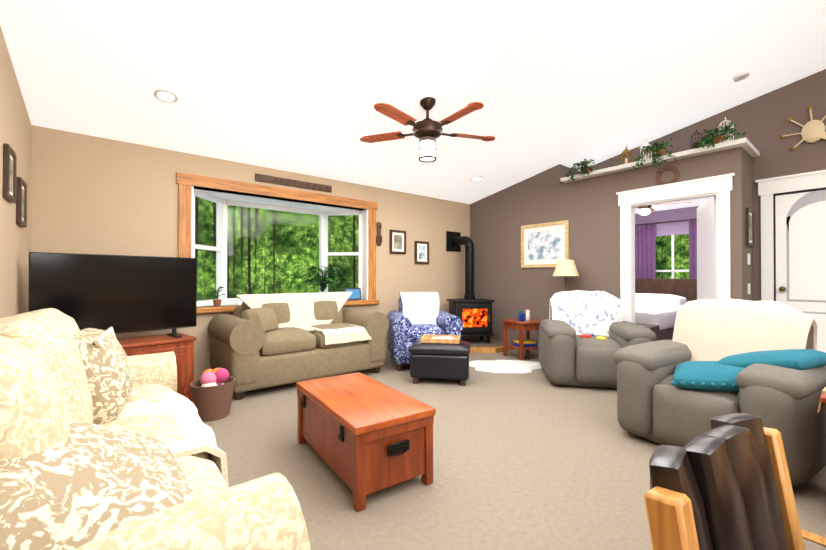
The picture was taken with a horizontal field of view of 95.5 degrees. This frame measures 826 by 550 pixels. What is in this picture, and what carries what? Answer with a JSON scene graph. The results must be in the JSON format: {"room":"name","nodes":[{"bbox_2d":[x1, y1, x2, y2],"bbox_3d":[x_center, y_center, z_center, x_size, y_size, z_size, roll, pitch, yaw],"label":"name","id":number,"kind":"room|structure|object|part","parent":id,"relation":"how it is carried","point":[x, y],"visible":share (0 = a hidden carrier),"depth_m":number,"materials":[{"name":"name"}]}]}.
{"room":"living room","nodes":[
{"label":"living room","id":0,"kind":"room"},
{"bbox_2d":[0,26,31,317],"bbox_3d":[-0.895,-0.843,0.170,0.150,3.937,8.080,0,0,-39],"label":"wall","id":1,"kind":"structure","parent":0,"point":[16,136],"depth_m":2.62,"materials":[{"name":"beige paint"}]},
{"bbox_2d":[3,143,16,202],"bbox_3d":[-2.651,-0.661,2.466,0.025,0.340,0.260,0,0,-39],"label":"picture","id":2,"kind":"object","parent":1,"relation":"attached to","point":[9,171],"visible":1,"depth_m":2.39,"materials":[{"name":"brown wood"}]},
{"bbox_2d":[16,177,26,227],"bbox_3d":[-2.929,-0.539,2.807,0.025,0.340,0.260,0,0,-39],"label":"picture","id":3,"kind":"object","parent":1,"relation":"attached to","point":[21,202],"visible":0.98,"depth_m":2.73,"materials":[{"name":"brown wood"}]},
{"bbox_2d":[31,125,469,380],"bbox_3d":[-0.902,-0.079,5.273,6.290,2.470,0.150,0,0,-39],"label":"wall","id":4,"kind":"structure","parent":0,"point":[95,195],"depth_m":3.80,"materials":[{"name":"beige paint"}]},
{"bbox_2d":[176,172,378,313],"bbox_3d":[-1.675,-0.313,4.902,2.510,1.495,0.690,0,0,-39],"label":"window","id":5,"kind":"structure","parent":4,"relation":"in","point":[221,200],"depth_m":4.70,"materials":[{"name":"white painted wood"},{"name":"glass"}]},
{"bbox_3d":[-1.480,-0.325,4.662,2.510,1.475,0.070,0,0,-39],"label":"wood window trim","id":6,"kind":"part","parent":5,"relation":"part of","materials":[{"name":"brown wood"}]},
{"bbox_2d":[208,264,360,305],"bbox_3d":[-1.602,0.100,4.891,1.962,0.507,0.567,0,0,-39],"label":"potted plants","id":7,"kind":"object","parent":5,"relation":"on","point":[323,281],"visible":0.94,"depth_m":5.13,"materials":[{"name":"green plant"}]},
{"bbox_2d":[255,173,331,191],"bbox_3d":[-1.468,-1.147,4.700,0.980,0.085,0.030,0,0,-39],"label":"sign","id":8,"kind":"object","parent":4,"relation":"attached to","point":[287,182],"visible":1,"depth_m":4.66,"materials":[{"name":"brown wood"}]},
{"bbox_2d":[376,222,381,245],"bbox_3d":[-0.495,-0.604,5.482,0.100,0.344,0.045,0,0,-39],"label":"wall art","id":9,"kind":"object","parent":4,"relation":"attached to","point":[379,236],"visible":1,"depth_m":5.46,"materials":[{"name":"brown wood"}]},
{"bbox_2d":[389,229,405,253],"bbox_3d":[-0.229,-0.501,5.709,0.300,0.360,0.025,0,0,-39],"label":"picture","id":10,"kind":"object","parent":4,"relation":"attached to","point":[397,241],"visible":0.96,"depth_m":5.70,"materials":[{"name":"brown wood"}]},
{"bbox_2d":[414,241,428,263],"bbox_3d":[0.143,-0.359,6.011,0.290,0.360,0.025,0,0,-39],"label":"picture","id":11,"kind":"object","parent":4,"relation":"attached to","point":[421,252],"visible":0.98,"depth_m":6.00,"materials":[{"name":"white paper"}]},
{"bbox_2d":[0,0,825,203],"bbox_3d":[1.544,-2.147,2.164,6.740,1.800,8.380,0,0,-39],"label":"ceiling","id":12,"kind":"structure","parent":0,"point":[301,86],"depth_m":3.17,"materials":[{"name":"white paint"}]},
{"bbox_2d":[154,89,177,102],"bbox_3d":[-2.023,-1.464,3.072,0.170,0.008,0.170,0,-11,-39],"label":"recessed light","id":13,"kind":"object","parent":12,"relation":"in","point":[164,95],"visible":1,"depth_m":3.06,"materials":[{"name":"white"}]},
{"bbox_2d":[360,97,494,162],"bbox_3d":[0.156,-1.377,3.522,1.357,0.565,1.327,0,0,-39],"label":"ceiling fan","id":14,"kind":"object","parent":12,"relation":"hanging from","point":[427,131],"visible":1,"depth_m":3.49,"materials":[{"name":"brown wood"}]},
{"bbox_2d":[471,176,482,180],"bbox_3d":[0.949,-1.436,5.582,0.170,0.008,0.170,0,-11,-39],"label":"recessed light","id":15,"kind":"object","parent":12,"relation":"in","point":[476,178],"visible":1,"depth_m":5.56,"materials":[{"name":"white"}]},
{"bbox_2d":[732,71,749,81],"bbox_3d":[3.263,-1.970,3.726,0.130,0.035,0.128,0,-11,-39],"label":"smoke detector","id":16,"kind":"object","parent":12,"relation":"attached to","point":[743,75],"visible":1,"depth_m":3.70,"materials":[{"name":"white plastic"}]},
{"bbox_2d":[192,349,825,549],"bbox_3d":[1.544,1.187,2.143,6.740,0.100,8.380,0,0,-39],"label":"floor","id":17,"kind":"structure","parent":0,"point":[536,459],"depth_m":2.16,"materials":[{"name":"carpet"}]},
{"bbox_2d":[28,252,196,401],"bbox_3d":[-2.449,0.488,3.174,0.477,1.311,1.130,0,0,41],"label":"cabinet","id":18,"kind":"object","parent":17,"relation":"on","point":[119,294],"visible":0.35,"depth_m":3.18,"materials":[{"name":"brown wood"}]},
{"bbox_2d":[0,308,310,549],"bbox_3d":[-1.195,0.635,1.361,0.863,0.996,2.210,0,0,-39],"label":"sofa","id":19,"kind":"object","parent":17,"relation":"on","point":[107,442],"visible":1,"depth_m":0.80,"materials":[{"name":"beige fabric"}]},
{"bbox_2d":[190,368,234,421],"bbox_3d":[-1.621,0.950,3.038,0.330,0.385,0.325,0,0,-39],"label":"basket","id":20,"kind":"object","parent":17,"relation":"on","point":[212,391],"visible":1,"depth_m":2.94,"materials":[{"name":"brown wicker"}]},
{"bbox_2d":[208,292,388,399],"bbox_3d":[-1.254,0.678,4.236,1.730,0.945,0.958,0,0,-39],"label":"loveseat","id":21,"kind":"object","parent":17,"relation":"on","point":[259,341],"visible":0.96,"depth_m":3.92,"materials":[{"name":"brown fabric"}]},
{"bbox_2d":[296,372,435,511],"bbox_3d":[-0.338,0.933,2.296,0.486,0.410,0.960,0,0,-34],"label":"trunk coffee table","id":22,"kind":"object","parent":17,"relation":"on","point":[362,435],"visible":1,"depth_m":2.01,"materials":[{"name":"brown wood"}]},
{"bbox_2d":[387,292,462,370],"bbox_3d":[0.115,0.694,4.937,0.860,0.920,0.904,0,0,-9],"label":"armchair","id":23,"kind":"object","parent":17,"relation":"on","point":[418,316],"visible":0.83,"depth_m":4.66,"materials":[{"name":"blue fabric"}]},
{"bbox_2d":[409,334,469,385],"bbox_3d":[0.302,0.916,4.113,0.640,0.468,0.460,0,0,9],"label":"ottoman","id":24,"kind":"object","parent":17,"relation":"on","point":[439,356],"visible":1,"depth_m":3.91,"materials":[{"name":"black leather"}]},
{"bbox_2d":[461,337,514,352],"bbox_3d":[0.916,1.118,5.975,1.125,0.085,1.035,0,0,-39],"label":"hearth pad","id":25,"kind":"object","parent":17,"relation":"on","point":[477,345],"visible":0.32,"depth_m":5.75,"materials":[{"name":"brown wood"}]},
{"bbox_2d":[447,298,494,342],"bbox_3d":[0.920,0.735,6.023,0.660,0.682,0.502,0,0,-9],"label":"wood stove","id":26,"kind":"object","parent":25,"relation":"on","point":[474,316],"visible":0.75,"depth_m":5.81,"materials":[{"name":"black"}]},
{"bbox_2d":[446,231,474,298],"bbox_3d":[0.842,-0.178,6.292,0.340,1.139,0.468,0,0,-39],"label":"flue","id":27,"kind":"object","parent":26,"relation":"on","point":[455,241],"visible":1,"depth_m":6.13,"materials":[{"name":"black metal"}]},
{"bbox_2d":[469,360,541,372],"bbox_3d":[1.209,1.135,4.691,1.087,0.035,0.621,0,0,-1],"label":"sheepskin rug","id":28,"kind":"object","parent":17,"relation":"on","point":[507,366],"visible":0.9,"depth_m":4.63,"materials":[{"name":"white fur"}]},
{"bbox_2d":[502,308,541,360],"bbox_3d":[1.562,0.810,5.243,0.460,0.692,0.460,0,0,-19],"label":"side table","id":29,"kind":"object","parent":17,"relation":"on","point":[522,324],"visible":0.9,"depth_m":5.14,"materials":[{"name":"brown wood"}]},
{"bbox_2d":[553,260,578,290],"bbox_3d":[2.080,0.475,5.099,0.340,1.360,0.340,0,0,-39],"label":"floor lamp","id":30,"kind":"object","parent":17,"relation":"on","point":[565,268],"visible":0.6,"depth_m":5.00,"materials":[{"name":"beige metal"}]},
{"bbox_2d":[539,290,655,387],"bbox_3d":[1.967,0.658,4.172,1.030,0.956,1.054,0,0,13],"label":"recliner","id":31,"kind":"object","parent":17,"relation":"on","point":[584,336],"visible":0.92,"depth_m":3.83,"materials":[{"name":"grey"}]},
{"bbox_2d":[635,323,658,340],"bbox_3d":[3.031,0.933,5.497,0.400,0.450,0.900,0,0,-39],"label":"bench","id":32,"kind":"object","parent":17,"relation":"on","point":[654,329],"visible":0.1,"depth_m":5.22,"materials":[{"name":"brown wood"}]},
{"bbox_2d":[614,298,825,486],"bbox_3d":[2.099,0.648,2.544,1.054,0.956,1.010,0,0,-32],"label":"recliner","id":33,"kind":"object","parent":17,"relation":"on","point":[764,361],"visible":0.98,"depth_m":2.35,"materials":[{"name":"grey fabric"}]},
{"bbox_2d":[644,413,804,549],"bbox_3d":[0.671,0.704,0.456,0.460,0.846,0.580,0,0,-33],"label":"dining chair","id":34,"kind":"object","parent":17,"relation":"on","point":[724,483],"visible":1,"depth_m":0.61,"materials":[{"name":"brown wood"}]},
{"bbox_2d":[801,529,825,545],"bbox_3d":[2.235,1.124,0.978,0.060,0.012,2.400,0,0,-39],"label":"threshold strip","id":35,"kind":"object","parent":17,"relation":"on","point":[815,538],"depth_m":1.60,"materials":[{"name":"brown wood"}]},
{"bbox_2d":[817,387,825,411],"bbox_3d":[2.224,0.822,1.626,0.540,0.624,0.605,0,0,-36],"label":"side table","id":36,"kind":"object","parent":17,"relation":"on","point":[822,403],"visible":1,"depth_m":1.76,"materials":[{"name":"brown wood"}]},
{"bbox_2d":[470,69,825,351],"bbox_3d":[3.761,-0.806,3.961,0.720,3.909,7.780,0,0,-39],"label":"wall","id":37,"kind":"structure","parent":0,"point":[588,209],"depth_m":4.88,"materials":[{"name":"brown paint"}]},
{"bbox_2d":[521,220,568,267],"bbox_3d":[1.950,-0.442,5.592,0.025,0.660,0.780,0,0,-39],"label":"print","id":38,"kind":"object","parent":37,"relation":"attached to","point":[543,245],"visible":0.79,"depth_m":5.58,"materials":[{"name":"white paper"}]},
{"bbox_2d":[560,137,759,182],"bbox_3d":[2.965,-1.342,4.721,0.698,0.050,1.980,0,0,-39],"label":"shelf","id":39,"kind":"object","parent":37,"relation":"attached to","point":[748,147],"visible":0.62,"depth_m":4.18,"materials":[{"name":"white wood"}]},
{"bbox_2d":[566,159,594,181],"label":"decor","id":40,"kind":"object","parent":39,"relation":"on","point":[586,169],"depth_m":5.01,"materials":[{"name":"green plant"}]},
{"bbox_2d":[621,138,675,173],"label":"decor","id":41,"kind":"object","parent":39,"relation":"on","point":[657,153],"depth_m":4.37,"materials":[{"name":"green plant"}]},
{"bbox_2d":[690,117,745,148],"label":"decor","id":42,"kind":"object","parent":39,"relation":"on","point":[723,136],"depth_m":3.91,"materials":[{"name":"green plant"}]},
{"bbox_2d":[656,166,679,184],"bbox_3d":[2.955,-1.149,4.351,0.028,0.236,0.236,0,0,-39],"label":"wall art","id":43,"kind":"object","parent":37,"relation":"attached to","point":[675,170],"visible":0.92,"depth_m":4.34},
{"bbox_2d":[616,173,734,322],"bbox_3d":[3.015,0.050,4.367,0.168,2.202,1.160,0,0,-39],"label":"door frame","id":44,"kind":"structure","parent":37,"relation":"attached to","point":[720,187],"depth_m":4.31,"materials":[{"name":"white wood"}]},
{"bbox_2d":[697,196,716,299],"bbox_3d":[3.551,0.132,4.485,0.096,2.010,0.840,0,0,27],"label":"door leaf","id":45,"kind":"structure","parent":37,"relation":"in","point":[706,256],"depth_m":4.39,"materials":[{"name":"white wood"}]},
{"bbox_2d":[747,253,749,264],"bbox_3d":[3.618,-0.171,4.038,0.080,0.120,0.012,0,0,-39],"label":"light switch","id":46,"kind":"object","parent":37,"relation":"attached to","point":[748,258],"depth_m":4.02,"materials":[{"name":"white plastic"}]},
{"bbox_2d":[745,208,753,246],"bbox_3d":[3.638,-0.511,4.047,0.300,0.400,0.025,0,0,-39],"label":"picture","id":47,"kind":"object","parent":37,"relation":"attached to","point":[749,222],"visible":1,"depth_m":4.02,"materials":[{"name":"brown wood"}]},
{"bbox_2d":[755,170,825,351],"bbox_3d":[4.163,0.046,3.735,0.076,2.202,1.110,0,0,-39],"label":"door frame","id":48,"kind":"structure","parent":37,"relation":"attached to","point":[793,240],"depth_m":3.93,"materials":[{"name":"white wood"}]},
{"bbox_2d":[780,105,825,149],"bbox_3d":[4.097,-1.528,3.839,0.045,0.432,0.480,0,0,-39],"label":"wall art","id":49,"kind":"object","parent":37,"relation":"attached to","point":[813,131],"visible":0.98,"depth_m":3.84,"materials":[{"name":"beige metal"}]},
{"bbox_2d":[635,206,698,236],"bbox_3d":[5.152,-0.056,7.262,0.150,2.450,3.950,0,0,-39],"label":"wall","id":50,"kind":"structure","parent":0,"point":[673,228],"depth_m":7.30,"materials":[{"name":"purple paint"}]},
{"bbox_2d":[635,218,696,278],"bbox_3d":[5.007,-0.063,7.240,0.102,1.962,1.900,0,0,-39],"label":"curtains","id":51,"kind":"object","parent":50,"relation":"attached to","point":[645,251],"visible":0.29,"depth_m":7.49,"materials":[{"name":"purple fabric"}]},
{"bbox_2d":[635,197,710,213],"bbox_3d":[4.113,-1.337,6.423,3.080,0.100,4.050,0,0,-39],"label":"ceiling","id":52,"kind":"structure","parent":0,"point":[680,204],"depth_m":6.92,"materials":[{"name":"white paint"}]},
{"bbox_2d":[635,202,691,214],"bbox_3d":[3.622,-1.112,5.890,1.186,0.356,1.179,0,0,-39],"label":"bedroom ceiling fan","id":53,"kind":"object","parent":52,"relation":"hanging from","point":[646,210],"visible":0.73,"depth_m":5.80,"materials":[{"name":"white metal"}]},
{"bbox_3d":[4.210,1.214,6.487,2.880,0.100,4.050,0,0,-39],"label":"floor","id":54,"kind":"structure","parent":0,"visible":0},
{"bbox_2d":[635,279,696,339],"bbox_3d":[3.822,0.614,6.594,2.070,1.100,1.560,0,0,-39],"label":"bed","id":55,"kind":"object","parent":54,"relation":"on","point":[660,302],"visible":0.4,"depth_m":6.66,"materials":[{"name":"white fabric"}]},
{"label":"outside","id":56,"kind":"structure","parent":0,"visible":0},
{"bbox_2d":[195,196,688,300],"bbox_3d":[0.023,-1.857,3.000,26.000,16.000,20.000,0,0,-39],"label":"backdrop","id":57,"kind":"structure","parent":56,"point":[251,264],"depth_m":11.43,"materials":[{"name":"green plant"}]}
]}

